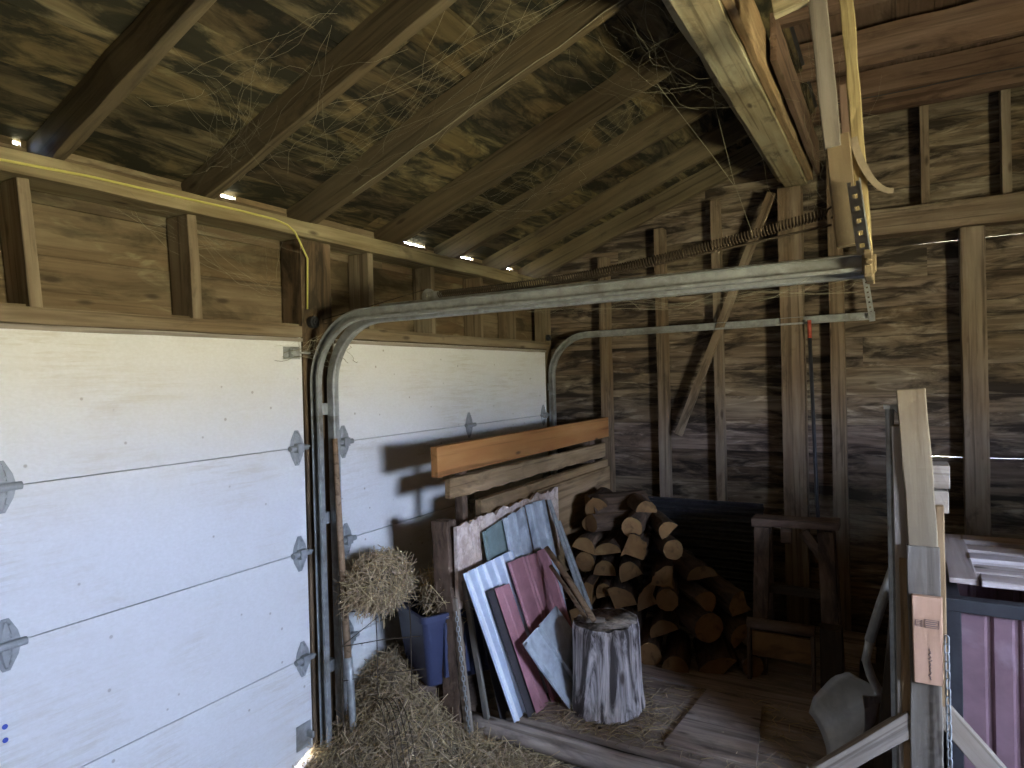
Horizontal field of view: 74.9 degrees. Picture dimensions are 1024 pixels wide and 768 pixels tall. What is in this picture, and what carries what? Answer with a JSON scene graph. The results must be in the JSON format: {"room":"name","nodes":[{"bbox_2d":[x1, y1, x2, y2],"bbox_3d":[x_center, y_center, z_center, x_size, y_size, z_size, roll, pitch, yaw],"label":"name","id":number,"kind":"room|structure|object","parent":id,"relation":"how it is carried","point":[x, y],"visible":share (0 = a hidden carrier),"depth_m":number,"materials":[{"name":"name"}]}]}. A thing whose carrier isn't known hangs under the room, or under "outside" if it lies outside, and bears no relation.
{"room":"farm building","nodes":[
{"label":"farm building","id":0,"kind":"room"},
{"bbox_2d":[0,135,534,340],"bbox_3d":[-1.445,0.556,2.885,0.028,2.913,6.750,-1,1,30],"label":"wall","id":1,"kind":"structure","parent":0,"point":[91,256],"depth_m":2.82,"materials":[{"name":"wood"}]},
{"bbox_2d":[0,305,301,337],"bbox_3d":[-1.651,-0.228,2.206,0.074,0.059,2.420,-1,1,30],"label":"header board","id":2,"kind":"object","parent":1,"relation":"attached to","point":[14,314],"visible":0.84,"depth_m":2.53,"materials":[{"name":"brown wood"}]},
{"bbox_2d":[166,214,202,318],"bbox_3d":[-1.389,-0.489,2.834,0.147,0.436,0.059,-1,1,29],"label":"stud","id":3,"kind":"object","parent":2,"relation":"on","point":[184,265],"visible":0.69,"depth_m":2.81,"materials":[{"name":"brown wood"}]},
{"bbox_2d":[0,323,315,767],"bbox_3d":[-1.616,0.853,2.246,0.085,2.113,2.480,-1,1,30],"label":"door","id":4,"kind":"structure","parent":1,"relation":"in","point":[154,600],"depth_m":2.61,"materials":[{"name":"paint"}]},
{"bbox_2d":[0,302,537,349],"bbox_3d":[-1.397,-0.246,2.844,0.125,0.075,6.700,-1,1,30],"label":"trim","id":5,"kind":"structure","parent":1,"relation":"attached to","point":[1,303],"depth_m":2.67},
{"bbox_2d":[0,177,42,306],"bbox_3d":[-1.698,-0.476,2.303,0.148,0.438,0.073,-1,1,30],"label":"stud","id":6,"kind":"object","parent":5,"relation":"on","point":[18,238],"visible":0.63,"depth_m":2.27,"materials":[{"name":"brown wood"}]},
{"bbox_2d":[413,267,435,333],"bbox_3d":[-0.561,-0.523,4.272,0.147,0.435,0.045,-1,1,30],"label":"stud","id":7,"kind":"object","parent":5,"relation":"on","point":[423,278],"visible":0.5,"depth_m":4.25,"materials":[{"name":"brown wood"}]},
{"bbox_2d":[333,339,549,703],"bbox_3d":[-0.306,0.799,4.527,0.074,2.113,2.427,-1,1,30],"label":"door","id":8,"kind":"structure","parent":1,"relation":"in","point":[398,402],"depth_m":4.00,"materials":[{"name":"paint"}]},
{"bbox_2d":[337,328,549,349],"bbox_3d":[-0.307,-0.292,4.535,0.073,0.064,2.360,-1,1,30],"label":"header board","id":9,"kind":"object","parent":1,"relation":"attached to","point":[366,334],"visible":0.87,"depth_m":4.23,"materials":[{"name":"brown wood"}]},
{"bbox_2d":[348,253,373,328],"bbox_3d":[-0.851,-0.511,3.770,0.148,0.435,0.046,-1,1,30],"label":"stud","id":10,"kind":"object","parent":9,"relation":"on","point":[360,266],"visible":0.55,"depth_m":3.74,"materials":[{"name":"brown wood"}]},
{"bbox_2d":[137,2,406,189],"bbox_3d":[-0.923,-1.020,2.426,0.710,0.480,1.178,-2,1,-43],"label":"cobweb","id":11,"kind":"object","parent":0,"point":[339,2],"visible":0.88,"depth_m":2.42},
{"bbox_2d":[0,0,817,268],"bbox_3d":[-0.518,-1.329,2.317,2.315,0.870,6.750,-1,1,30],"label":"ceiling","id":12,"kind":"structure","parent":0,"point":[47,47],"depth_m":2.74,"materials":[{"name":"brown wood"}]},
{"bbox_2d":[778,0,888,28],"bbox_3d":[2.542,-1.857,2.531,2.880,0.206,0.052,-1,1,30],"label":"joist","id":13,"kind":"object","parent":12,"relation":"attached to","point":[800,16],"visible":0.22,"depth_m":3.17,"materials":[{"name":"brown wood"}]},
{"bbox_2d":[797,0,1023,82],"bbox_3d":[2.892,-1.866,3.137,2.880,0.207,0.052,-1,1,30],"label":"joist","id":14,"kind":"object","parent":12,"relation":"attached to","point":[978,21],"visible":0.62,"depth_m":3.51,"materials":[{"name":"brown wood"}]},
{"bbox_2d":[811,36,1023,125],"bbox_3d":[3.256,-1.896,3.769,2.880,0.267,0.098,-1,1,30],"label":"joist","id":15,"kind":"object","parent":12,"relation":"attached to","point":[1007,54],"visible":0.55,"depth_m":4.09,"materials":[{"name":"brown wood"}]},
{"bbox_2d":[535,466,610,574],"bbox_3d":[0.470,0.976,4.793,0.026,0.623,1.230,-1,1,30],"label":"panel","id":16,"kind":"object","parent":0,"point":[571,492],"visible":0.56,"depth_m":4.73,"materials":[{"name":"beige wood"}]},
{"bbox_2d":[295,599,885,767],"bbox_3d":[0.898,1.944,1.664,5.500,0.197,6.900,-1,1,30],"label":"floor","id":17,"kind":"structure","parent":0,"point":[878,667],"depth_m":4.15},
{"bbox_2d":[280,238,335,757],"bbox_3d":[-1.025,0.578,3.431,0.150,2.598,0.206,-1,1,30],"label":"post","id":18,"kind":"object","parent":17,"relation":"on","point":[293,258],"visible":0.38,"depth_m":3.34,"materials":[{"name":"brown wood"}]},
{"bbox_2d":[0,146,553,286],"bbox_3d":[-1.347,-0.750,2.895,0.186,0.084,6.500,-1,1,30],"label":"plate","id":19,"kind":"object","parent":18,"relation":"on","point":[61,184],"visible":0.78,"depth_m":2.87,"materials":[{"name":"brown wood"}]},
{"bbox_2d":[26,0,216,160],"bbox_3d":[-0.796,-1.212,1.868,2.226,0.930,0.054,-1,1,30],"label":"rafter","id":20,"kind":"object","parent":19,"relation":"on","point":[135,53],"visible":0.84,"depth_m":2.12,"materials":[{"name":"brown wood"}]},
{"bbox_2d":[0,158,307,308],"bbox_3d":[-1.901,-0.539,1.765,0.043,0.407,3.580,-1,1,30],"label":"cable","id":21,"kind":"object","parent":19,"relation":"attached to","point":[1,159],"visible":1,"depth_m":2.64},
{"bbox_2d":[180,0,456,198],"bbox_3d":[-0.496,-1.225,2.387,2.226,0.927,0.054,-1,1,30],"label":"rafter","id":22,"kind":"object","parent":19,"relation":"on","point":[394,22],"visible":0.85,"depth_m":2.50,"materials":[{"name":"brown wood"}]},
{"bbox_2d":[286,0,632,223],"bbox_3d":[-0.203,-1.236,2.894,2.228,0.922,0.054,-1,1,30],"label":"rafter","id":23,"kind":"object","parent":19,"relation":"on","point":[335,192],"visible":0.88,"depth_m":2.88,"materials":[{"name":"brown wood"}]},
{"bbox_2d":[263,0,597,175],"bbox_3d":[-0.324,-1.216,2.667,1.681,0.576,0.653,-1,1,30],"label":"cobweb","id":24,"kind":"object","parent":23,"relation":"attached to","point":[493,0],"visible":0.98,"depth_m":2.69},
{"bbox_2d":[374,8,760,244],"bbox_3d":[0.124,-1.249,3.460,2.226,0.926,0.054,-1,1,30],"label":"rafter","id":25,"kind":"object","parent":19,"relation":"on","point":[586,110],"visible":0.78,"depth_m":3.41,"materials":[{"name":"brown wood"}]},
{"bbox_2d":[434,79,725,258],"bbox_3d":[0.421,-1.262,3.976,2.228,0.929,0.054,-1,1,30],"label":"rafter","id":26,"kind":"object","parent":19,"relation":"on","point":[492,225],"visible":0.74,"depth_m":3.94,"materials":[{"name":"brown wood"}]},
{"bbox_2d":[482,117,747,270],"bbox_3d":[0.727,-1.274,4.504,2.226,0.923,0.055,-1,1,30],"label":"rafter","id":27,"kind":"object","parent":19,"relation":"on","point":[693,153],"visible":0.73,"depth_m":4.47,"materials":[{"name":"brown wood"}]},
{"bbox_2d":[662,0,812,186],"bbox_3d":[0.861,-1.434,2.703,0.222,0.232,4.400,-1,1,30],"label":"beam","id":28,"kind":"structure","parent":27,"relation":"attached to","point":[729,37],"depth_m":2.88,"materials":[{"name":"brown wood"}]},
{"bbox_2d":[770,13,819,173],"bbox_3d":[1.587,-1.509,3.684,0.032,0.214,1.830,-1,0,30],"label":"plank","id":29,"kind":"object","parent":28,"relation":"attached to","point":[780,59],"visible":0.93,"depth_m":3.34,"materials":[{"name":"brown wood"}]},
{"bbox_2d":[518,142,763,278],"bbox_3d":[0.996,-1.289,4.972,2.226,0.924,0.054,-1,1,30],"label":"rafter","id":30,"kind":"object","parent":19,"relation":"on","point":[747,156],"visible":0.74,"depth_m":4.95,"materials":[{"name":"brown wood"}]},
{"bbox_2d":[310,254,862,747],"bbox_3d":[0.088,0.720,2.732,2.467,2.208,0.076,-1,1,30],"label":"door track","id":31,"kind":"object","parent":18,"relation":"attached to","point":[852,263],"visible":0.98,"depth_m":2.90,"materials":[{"name":"metal"}]},
{"bbox_2d":[379,254,856,305],"bbox_3d":[0.262,-0.388,2.627,2.020,0.017,0.028,-1,1,30],"label":"iron","id":32,"kind":"object","parent":31,"relation":"on","point":[602,281],"visible":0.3,"depth_m":2.60,"materials":[{"name":"metal"}]},
{"bbox_2d":[323,272,864,724],"bbox_3d":[0.119,0.723,2.787,2.467,2.200,0.076,-1,1,30],"label":"door track","id":33,"kind":"object","parent":18,"relation":"attached to","point":[331,408],"visible":0.38,"depth_m":3.33,"materials":[{"name":"metal"}]},
{"bbox_2d":[292,641,591,767],"bbox_3d":[-0.327,1.636,3.320,1.272,0.488,1.244,-1,1,30],"label":"pile","id":34,"kind":"object","parent":17,"relation":"on","point":[438,742],"depth_m":3.25,"materials":[{"name":"plant"}]},
{"bbox_2d":[332,439,356,733],"bbox_3d":[-0.824,1.059,3.320,0.128,1.572,0.042,-1,1,44],"label":"tool","id":35,"kind":"object","parent":34,"relation":"on","point":[348,661],"visible":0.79,"depth_m":3.32,"materials":[{"name":"brown wood"}]},
{"bbox_2d":[344,657,356,733],"bbox_3d":[-0.793,1.600,3.308,0.080,0.488,0.042,-1,1,44],"label":"socket","id":36,"kind":"object","parent":35,"relation":"attached to","point":[348,661],"depth_m":3.30,"materials":[{"name":"metal"}]},
{"bbox_2d":[338,576,437,733],"bbox_3d":[-0.597,1.327,3.378,0.524,0.780,0.011,-2,1,-21],"label":"fence panel","id":37,"kind":"object","parent":34,"relation":"on","point":[409,604],"visible":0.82,"depth_m":3.34,"materials":[{"name":"grey metal"}]},
{"bbox_2d":[410,674,481,712],"bbox_3d":[-0.435,1.710,3.594,0.532,0.292,0.183,-2,1,-34],"label":"board","id":38,"kind":"object","parent":17,"relation":"on","point":[475,701],"visible":0.05,"depth_m":3.63,"materials":[{"name":"brown wood"}]},
{"bbox_2d":[396,592,488,686],"bbox_3d":[-0.334,1.365,3.657,0.528,0.385,0.398,-2,1,-33],"label":"plastic tub","id":39,"kind":"object","parent":38,"relation":"on","point":[430,650],"visible":0.39,"depth_m":3.46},
{"bbox_2d":[332,545,419,626],"bbox_3d":[-0.682,1.025,3.427,0.390,0.427,0.558,-1,1,30],"label":"clump","id":40,"kind":"object","parent":39,"relation":"on","point":[381,581],"visible":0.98,"depth_m":3.31,"materials":[{"name":"plant"}]},
{"bbox_2d":[410,555,481,622],"bbox_3d":[-0.298,1.116,3.671,0.604,0.420,0.489,-2,1,-43],"label":"filling","id":41,"kind":"object","parent":39,"relation":"in","point":[428,597],"visible":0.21,"depth_m":3.52,"materials":[{"name":"plant"}]},
{"bbox_2d":[431,518,465,729],"bbox_3d":[-0.316,1.283,3.475,0.158,1.155,0.100,-1,1,29],"label":"post","id":42,"kind":"object","parent":17,"relation":"on","point":[442,530],"visible":0.7,"depth_m":3.44,"materials":[{"name":"brown wood"}]},
{"bbox_2d":[453,487,559,608],"bbox_3d":[0.010,0.915,3.931,0.023,0.462,1.180,-1,1,30],"label":"sheet","id":43,"kind":"object","parent":42,"relation":"attached to","point":[469,550],"visible":0.45,"depth_m":3.58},
{"bbox_2d":[455,471,467,525],"bbox_3d":[-0.267,1.105,3.679,0.053,1.500,0.054,-1,1,30],"label":"support post","id":44,"kind":"object","parent":17,"relation":"on","point":[461,503],"visible":0.07,"depth_m":3.65,"materials":[{"name":"brown wood"}]},
{"bbox_2d":[445,443,604,498],"bbox_3d":[0.193,0.535,4.394,0.051,0.116,2.120,-1,0,30],"label":"plank","id":45,"kind":"object","parent":44,"relation":"attached to","point":[469,483],"visible":1,"depth_m":4.06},
{"bbox_2d":[453,598,473,737],"bbox_3d":[-0.255,1.477,3.421,0.125,0.764,0.030,-1,1,22],"label":"pale slat","id":46,"kind":"object","parent":17,"relation":"on","point":[455,600],"visible":0.7,"depth_m":3.41,"materials":[{"name":"grey wood"}]},
{"bbox_2d":[462,580,489,719],"bbox_3d":[-0.181,1.435,3.469,0.149,0.844,0.038,-2,1,-19],"label":"batten","id":47,"kind":"object","parent":17,"relation":"on","point":[469,613],"visible":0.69,"depth_m":3.46,"materials":[{"name":"grey wood"}]},
{"bbox_2d":[534,308,550,474],"bbox_3d":[0.286,0.523,5.656,0.104,2.600,0.103,-1,1,30],"label":"stud","id":48,"kind":"object","parent":17,"relation":"on","point":[542,320],"visible":0.18,"depth_m":5.60,"materials":[{"name":"brown wood"}]},
{"bbox_2d":[583,440,594,571],"bbox_3d":[0.614,1.069,5.214,0.063,1.500,0.094,-1,1,30],"label":"support post","id":49,"kind":"object","parent":17,"relation":"on","point":[592,441],"visible":0.06,"depth_m":5.17,"materials":[{"name":"brown wood"}]},
{"bbox_2d":[431,417,608,477],"bbox_3d":[0.182,0.370,4.367,0.044,0.157,2.300,-1,1,30],"label":"plank","id":50,"kind":"object","parent":49,"relation":"attached to","point":[447,459],"visible":1,"depth_m":3.98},
{"bbox_2d":[475,459,607,516],"bbox_3d":[0.281,0.673,4.542,0.046,0.105,1.880,-1,1,30],"label":"plank","id":51,"kind":"object","parent":49,"relation":"attached to","point":[491,503],"visible":0.59,"depth_m":4.16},
{"bbox_2d":[597,257,615,530],"bbox_3d":[0.779,0.398,5.415,0.079,2.830,0.094,-1,1,30],"label":"stud","id":52,"kind":"object","parent":17,"relation":"on","point":[605,320],"visible":0.48,"depth_m":5.37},
{"bbox_2d":[485,677,820,767],"bbox_3d":[0.460,1.756,3.182,1.786,0.170,1.682,-1,1,33],"label":"straw","id":53,"kind":"object","parent":17,"relation":"on","point":[646,693],"visible":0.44,"depth_m":3.35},
{"bbox_2d":[654,228,672,497],"bbox_3d":[1.184,0.304,5.179,0.079,3.000,0.094,-1,1,30],"label":"stud","id":54,"kind":"object","parent":17,"relation":"on","point":[660,239],"visible":0.62,"depth_m":5.14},
{"bbox_2d":[472,611,876,767],"bbox_3d":[1.114,1.755,3.950,1.955,0.125,2.143,-1,1,30],"label":"platform","id":55,"kind":"object","parent":17,"relation":"on","point":[786,682],"visible":0.3,"depth_m":3.40,"materials":[{"name":"wood"}]},
{"bbox_2d":[482,519,507,561],"bbox_3d":[-0.023,1.242,3.686,0.114,0.965,0.310,-1,1,30],"label":"sheet","id":56,"kind":"object","parent":55,"relation":"on","point":[494,538],"visible":0.2,"depth_m":3.67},
{"bbox_2d":[463,550,547,722],"bbox_3d":[0.011,1.326,3.567,0.179,0.798,0.675,-1,1,30],"label":"sheet","id":57,"kind":"object","parent":55,"relation":"on","point":[495,573],"visible":0.54,"depth_m":3.43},
{"bbox_2d":[486,589,534,717],"bbox_3d":[0.001,1.393,3.462,0.266,0.686,0.072,-2,1,-12],"label":"board","id":58,"kind":"object","parent":55,"relation":"on","point":[510,651],"visible":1,"depth_m":3.45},
{"bbox_2d":[502,507,532,558],"bbox_3d":[0.104,1.222,3.872,0.120,0.995,0.380,-1,1,30],"label":"sheet","id":59,"kind":"object","parent":55,"relation":"on","point":[515,525],"visible":0.25,"depth_m":3.84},
{"bbox_2d":[495,584,548,713],"bbox_3d":[0.056,1.393,3.529,0.309,0.691,0.111,-2,1,-13],"label":"sheet","id":60,"kind":"object","parent":55,"relation":"on","point":[504,593],"visible":0.98,"depth_m":3.52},
{"bbox_2d":[508,549,571,701],"bbox_3d":[0.216,1.352,3.805,0.206,0.791,0.570,-1,1,30],"label":"sheet","id":61,"kind":"object","parent":55,"relation":"on","point":[538,590],"visible":0.52,"depth_m":3.77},
{"bbox_2d":[525,499,565,604],"bbox_3d":[0.247,1.220,4.133,0.134,1.006,0.395,-1,1,30],"label":"sheet","id":62,"kind":"object","parent":55,"relation":"on","point":[537,515],"visible":0.29,"depth_m":4.12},
{"bbox_2d":[523,606,572,708],"bbox_3d":[0.280,1.482,3.633,0.162,0.481,0.629,-1,1,30],"label":"sheet","id":63,"kind":"object","parent":55,"relation":"on","point":[550,645],"visible":0.8,"depth_m":3.58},
{"bbox_2d":[571,608,644,724],"bbox_3d":[0.507,1.480,3.563,0.379,0.470,0.428,-1,1,30],"label":"chopping block","id":64,"kind":"object","parent":55,"relation":"on","point":[608,689],"visible":0.95,"depth_m":3.41,"materials":[{"name":"grey wood"}]},
{"bbox_2d":[599,596,622,608],"bbox_3d":[0.688,1.483,4.455,0.170,0.184,0.459,-1,1,20],"label":"log","id":65,"kind":"object","parent":55,"relation":"on","point":[607,602],"visible":0.17,"depth_m":4.33,"materials":[{"name":"brown wood"}]},
{"bbox_2d":[596,576,612,597],"bbox_3d":[0.662,1.335,4.492,0.126,0.116,0.414,-1,1,17],"label":"log","id":66,"kind":"object","parent":65,"relation":"on","point":[601,591],"visible":0.45,"depth_m":4.31,"materials":[{"name":"brown wood"}]},
{"bbox_2d":[593,552,621,575],"bbox_3d":[0.654,1.192,4.532,0.160,0.112,0.394,-1,1,16],"label":"log","id":67,"kind":"object","parent":66,"relation":"on","point":[606,565],"visible":0.65,"depth_m":4.36,"materials":[{"name":"brown wood"}]},
{"bbox_2d":[595,528,627,554],"bbox_3d":[0.694,1.066,4.527,0.192,0.099,0.409,-1,1,22],"label":"log","id":68,"kind":"object","parent":67,"relation":"on","point":[615,541],"visible":0.82,"depth_m":4.37,"materials":[{"name":"brown wood"}]},
{"bbox_2d":[585,511,630,531],"bbox_3d":[0.708,0.920,4.539,0.432,0.128,0.129,-2,1,-32],"label":"log","id":69,"kind":"object","parent":68,"relation":"on","point":[598,522],"visible":0.65,"depth_m":4.44,"materials":[{"name":"brown wood"}]},
{"bbox_2d":[584,489,649,513],"bbox_3d":[0.734,0.825,4.617,0.442,0.145,0.166,-2,1,-20],"label":"log","id":70,"kind":"object","parent":69,"relation":"on","point":[617,501],"visible":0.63,"depth_m":4.58,"materials":[{"name":"brown wood"}]},
{"bbox_2d":[607,571,638,608],"bbox_3d":[0.736,1.353,4.397,0.197,0.162,0.392,-1,1,11],"label":"log","id":71,"kind":"object","parent":65,"relation":"on","point":[623,594],"visible":0.74,"depth_m":4.23,"materials":[{"name":"brown wood"}]},
{"bbox_2d":[619,554,644,582],"bbox_3d":[0.793,1.191,4.408,0.156,0.147,0.412,-1,1,13],"label":"log","id":72,"kind":"object","parent":71,"relation":"on","point":[630,567],"visible":0.76,"depth_m":4.22,"materials":[{"name":"brown wood"}]},
{"bbox_2d":[621,524,651,559],"bbox_3d":[0.841,1.048,4.473,0.183,0.182,0.452,-1,1,18],"label":"log","id":73,"kind":"object","parent":72,"relation":"on","point":[637,546],"visible":0.73,"depth_m":4.27,"materials":[{"name":"brown wood"}]},
{"bbox_2d":[640,617,662,665],"bbox_3d":[0.877,1.626,4.239,0.152,0.159,0.403,-1,1,14],"label":"log","id":74,"kind":"object","parent":55,"relation":"on","point":[651,654],"visible":0.71,"depth_m":4.06,"materials":[{"name":"brown wood"}]},
{"bbox_2d":[650,605,678,637],"bbox_3d":[0.979,1.494,4.253,0.174,0.129,0.428,-1,1,16],"label":"log","id":75,"kind":"object","parent":74,"relation":"on","point":[663,622],"visible":0.73,"depth_m":4.07,"materials":[{"name":"brown wood"}]},
{"bbox_2d":[656,572,678,610],"bbox_3d":[0.998,1.315,4.269,0.135,0.152,0.464,-1,1,15],"label":"log","id":76,"kind":"object","parent":75,"relation":"on","point":[666,597],"visible":0.72,"depth_m":4.05,"materials":[{"name":"brown wood"}]},
{"bbox_2d":[651,553,674,588],"bbox_3d":[0.972,1.191,4.317,0.146,0.152,0.427,-1,1,12],"label":"log","id":77,"kind":"object","parent":76,"relation":"on","point":[662,567],"visible":0.84,"depth_m":4.12,"materials":[{"name":"brown wood"}]},
{"bbox_2d":[662,629,691,672],"bbox_3d":[1.029,1.655,4.151,0.165,0.108,0.436,-1,1,16],"label":"log","id":78,"kind":"object","parent":55,"relation":"on","point":[678,654],"visible":0.97,"depth_m":4.05,"materials":[{"name":"brown wood"}]},
{"bbox_2d":[674,594,722,642],"bbox_3d":[1.141,1.456,4.162,0.195,0.199,0.407,-2,1,-9],"label":"log","id":79,"kind":"object","parent":78,"relation":"on","point":[706,626],"visible":0.77,"depth_m":3.97,"materials":[{"name":"brown wood"}]},
{"bbox_2d":[674,574,715,611],"bbox_3d":[1.131,1.321,4.210,0.134,0.146,0.419,-2,1,-9],"label":"log","id":80,"kind":"object","parent":79,"relation":"on","point":[693,591],"visible":0.84,"depth_m":4.07,"materials":[{"name":"brown wood"}]},
{"bbox_2d":[673,549,716,580],"bbox_3d":[1.152,1.163,4.308,0.196,0.096,0.415,-2,1,-4],"label":"log","id":81,"kind":"object","parent":80,"relation":"on","point":[688,566],"visible":0.85,"depth_m":4.17,"materials":[{"name":"brown wood"}]},
{"bbox_2d":[642,496,763,616],"bbox_3d":[1.357,1.257,4.804,0.860,0.839,0.122,-1,1,30],"label":"sheet","id":82,"kind":"object","parent":55,"relation":"on","point":[720,534],"visible":0.33,"depth_m":4.76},
{"bbox_2d":[664,688,761,767],"bbox_3d":[1.056,1.692,3.328,0.419,0.020,0.649,-1,1,30],"label":"board","id":83,"kind":"object","parent":55,"relation":"on","point":[720,727],"visible":1,"depth_m":3.25,"materials":[{"name":"brown wood"}]},
{"bbox_2d":[692,632,736,673],"bbox_3d":[1.246,1.651,4.127,0.223,0.135,0.449,-1,1,11],"label":"log","id":84,"kind":"object","parent":55,"relation":"on","point":[716,657],"visible":0.77,"depth_m":3.99,"materials":[{"name":"brown wood"}]},
{"bbox_2d":[712,604,746,648],"bbox_3d":[1.371,1.480,4.190,0.158,0.170,0.463,-1,1,0],"label":"log","id":85,"kind":"object","parent":84,"relation":"on","point":[734,630],"visible":0.41,"depth_m":4.01,"materials":[{"name":"brown wood"}]},
{"bbox_2d":[699,573,751,616],"bbox_3d":[1.342,1.309,4.206,0.159,0.169,0.396,-2,1,-10],"label":"log","id":86,"kind":"object","parent":85,"relation":"on","point":[731,599],"visible":0.78,"depth_m":4.08,"materials":[{"name":"brown wood"}]},
{"bbox_2d":[746,616,815,691],"bbox_3d":[1.533,1.509,3.794,0.359,0.356,0.143,-1,1,30],"label":"trough","id":87,"kind":"object","parent":55,"relation":"on","point":[789,641],"visible":1,"depth_m":3.74,"materials":[{"name":"brown wood"}]},
{"bbox_2d":[751,514,844,674],"bbox_3d":[1.670,1.232,3.916,0.478,0.905,0.302,-1,1,30],"label":"sawhorse","id":88,"kind":"object","parent":55,"relation":"on","point":[824,549],"visible":0.77,"depth_m":3.88,"materials":[{"name":"brown wood"}]},
{"bbox_2d":[807,320,819,581],"bbox_3d":[2.046,0.677,4.482,0.032,2.222,0.125,-2,1,-8],"label":"pole","id":89,"kind":"object","parent":55,"relation":"on","point":[809,328],"visible":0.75,"depth_m":4.50,"materials":[{"name":"black metal"}]},
{"bbox_2d":[809,569,888,754],"bbox_3d":[1.475,1.181,2.831,0.166,1.003,0.634,-2,1,-7],"label":"shovel","id":90,"kind":"object","parent":55,"relation":"on","point":[845,707],"visible":0.84,"depth_m":2.94,"materials":[{"name":"metal"}]},
{"bbox_2d":[861,640,881,702],"bbox_3d":[1.494,1.204,2.761,0.069,0.387,0.257,-1,1,34],"label":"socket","id":91,"kind":"object","parent":90,"relation":"attached to","point":[873,689],"depth_m":2.75,"materials":[{"name":"metal"}]},
{"bbox_2d":[710,200,727,500],"bbox_3d":[1.550,0.221,4.966,0.064,3.150,0.094,-1,1,30],"label":"stud","id":92,"kind":"object","parent":17,"relation":"on","point":[715,205],"visible":0.49,"depth_m":4.93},
{"bbox_2d":[674,192,775,435],"bbox_3d":[1.536,-0.477,4.859,0.755,1.731,0.034,-1,1,30],"label":"diagonal brace","id":93,"kind":"object","parent":92,"relation":"attached to","point":[748,252],"visible":0.82,"depth_m":4.87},
{"bbox_2d":[777,185,811,624],"bbox_3d":[1.978,0.213,4.672,0.156,3.148,0.136,-1,1,30],"label":"post","id":94,"kind":"object","parent":17,"relation":"on","point":[790,201],"visible":0.79,"depth_m":4.62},
{"bbox_2d":[826,161,851,630],"bbox_3d":[2.236,0.132,4.568,0.094,3.300,0.094,-1,1,30],"label":"stud","id":95,"kind":"object","parent":17,"relation":"on","point":[836,300],"visible":0.69,"depth_m":4.53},
{"bbox_2d":[874,620,891,767],"bbox_3d":[1.464,1.194,2.573,0.074,1.259,0.425,-1,1,12],"label":"pole","id":96,"kind":"object","parent":17,"relation":"on","point":[884,760],"visible":0.17,"depth_m":2.58,"materials":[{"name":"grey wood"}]},
{"bbox_2d":[806,388,1006,767],"bbox_3d":[1.263,0.921,2.101,0.635,1.817,0.170,-1,1,30],"label":"gate post","id":97,"kind":"object","parent":17,"relation":"on","point":[918,486],"visible":1,"depth_m":2.05,"materials":[{"name":"beige wood"}]},
{"bbox_2d":[958,225,991,536],"bbox_3d":[2.896,0.398,4.170,0.136,2.740,0.126,-1,1,30],"label":"wall post","id":98,"kind":"object","parent":17,"relation":"on","point":[971,240],"visible":0.71,"depth_m":4.12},
{"bbox_2d":[870,191,1023,239],"bbox_3d":[3.428,-1.066,3.805,2.650,0.173,0.158,-1,1,30],"label":"wall rail","id":99,"kind":"object","parent":98,"relation":"on","point":[1004,209],"visible":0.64,"depth_m":4.14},
{"bbox_2d":[919,105,929,203],"bbox_3d":[2.644,-1.462,4.283,0.054,0.650,0.103,-1,1,30],"label":"stud","id":100,"kind":"object","parent":99,"relation":"on","point":[924,153],"visible":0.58,"depth_m":4.24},
{"bbox_2d":[998,88,1011,194],"bbox_3d":[3.008,-1.470,4.073,0.053,0.650,0.102,-1,1,30],"label":"stud","id":101,"kind":"object","parent":99,"relation":"on","point":[1004,96],"visible":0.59,"depth_m":4.03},
{"bbox_2d":[943,564,1023,767],"bbox_3d":[1.909,1.263,2.451,0.563,1.092,0.693,-1,1,30],"label":"crate","id":102,"kind":"object","parent":17,"relation":"on","point":[985,625],"visible":0.59,"depth_m":2.26,"materials":[{"name":"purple metal"}]},
{"bbox_2d":[945,534,1023,590],"bbox_3d":[1.892,0.679,2.433,0.543,0.079,0.724,-1,1,30],"label":"sheet","id":103,"kind":"object","parent":102,"relation":"on","point":[998,562],"visible":0.89,"depth_m":2.45,"materials":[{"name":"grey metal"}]},
{"bbox_2d":[539,86,1023,647],"bbox_3d":[2.462,-0.218,4.502,5.350,4.228,0.028,-1,1,30],"label":"wall","id":104,"kind":"structure","parent":0,"point":[912,341],"depth_m":4.59,"materials":[{"name":"wood"}]},
{"bbox_2d":[862,279,874,321],"bbox_3d":[2.318,-0.704,4.385,0.020,0.595,0.117,-2,1,-32],"label":"strap","id":105,"kind":"object","parent":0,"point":[865,285],"visible":0.48,"depth_m":4.37,"materials":[{"name":"metal"}]},
{"bbox_2d":[547,312,874,576],"bbox_3d":[1.364,0.660,4.995,2.417,2.222,0.078,-1,1,30],"label":"door track","id":106,"kind":"object","parent":105,"relation":"hanging from","point":[551,386],"visible":0.56,"depth_m":5.07,"materials":[{"name":"metal"}]},
{"bbox_2d":[793,0,1023,82],"bbox_3d":[1.756,-1.992,0.989,3.346,0.035,6.750,-1,1,30],"label":"ceiling","id":107,"kind":"structure","parent":0,"point":[873,15],"depth_m":3.66,"materials":[{"name":"brown wood"}]},
{"bbox_2d":[771,0,874,273],"bbox_3d":[1.016,-1.157,2.203,0.288,1.602,0.122,-1,1,30],"label":"hanger","id":108,"kind":"object","parent":107,"relation":"hanging from","point":[843,167],"visible":0.82,"depth_m":2.16,"materials":[{"name":"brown wood"}]},
{"bbox_2d":[437,206,832,297],"bbox_3d":[0.375,-0.484,2.601,1.632,0.180,0.039,-1,1,30],"label":"spring","id":109,"kind":"object","parent":108,"relation":"attached to","point":[649,260],"visible":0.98,"depth_m":2.50,"materials":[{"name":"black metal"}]},
{"bbox_2d":[847,178,870,256],"bbox_3d":[1.082,-0.519,2.085,0.064,0.239,0.034,-1,1,30],"label":"perforated angle","id":110,"kind":"object","parent":108,"relation":"attached to","point":[857,189],"visible":0.9,"depth_m":2.10,"materials":[{"name":"metal"}]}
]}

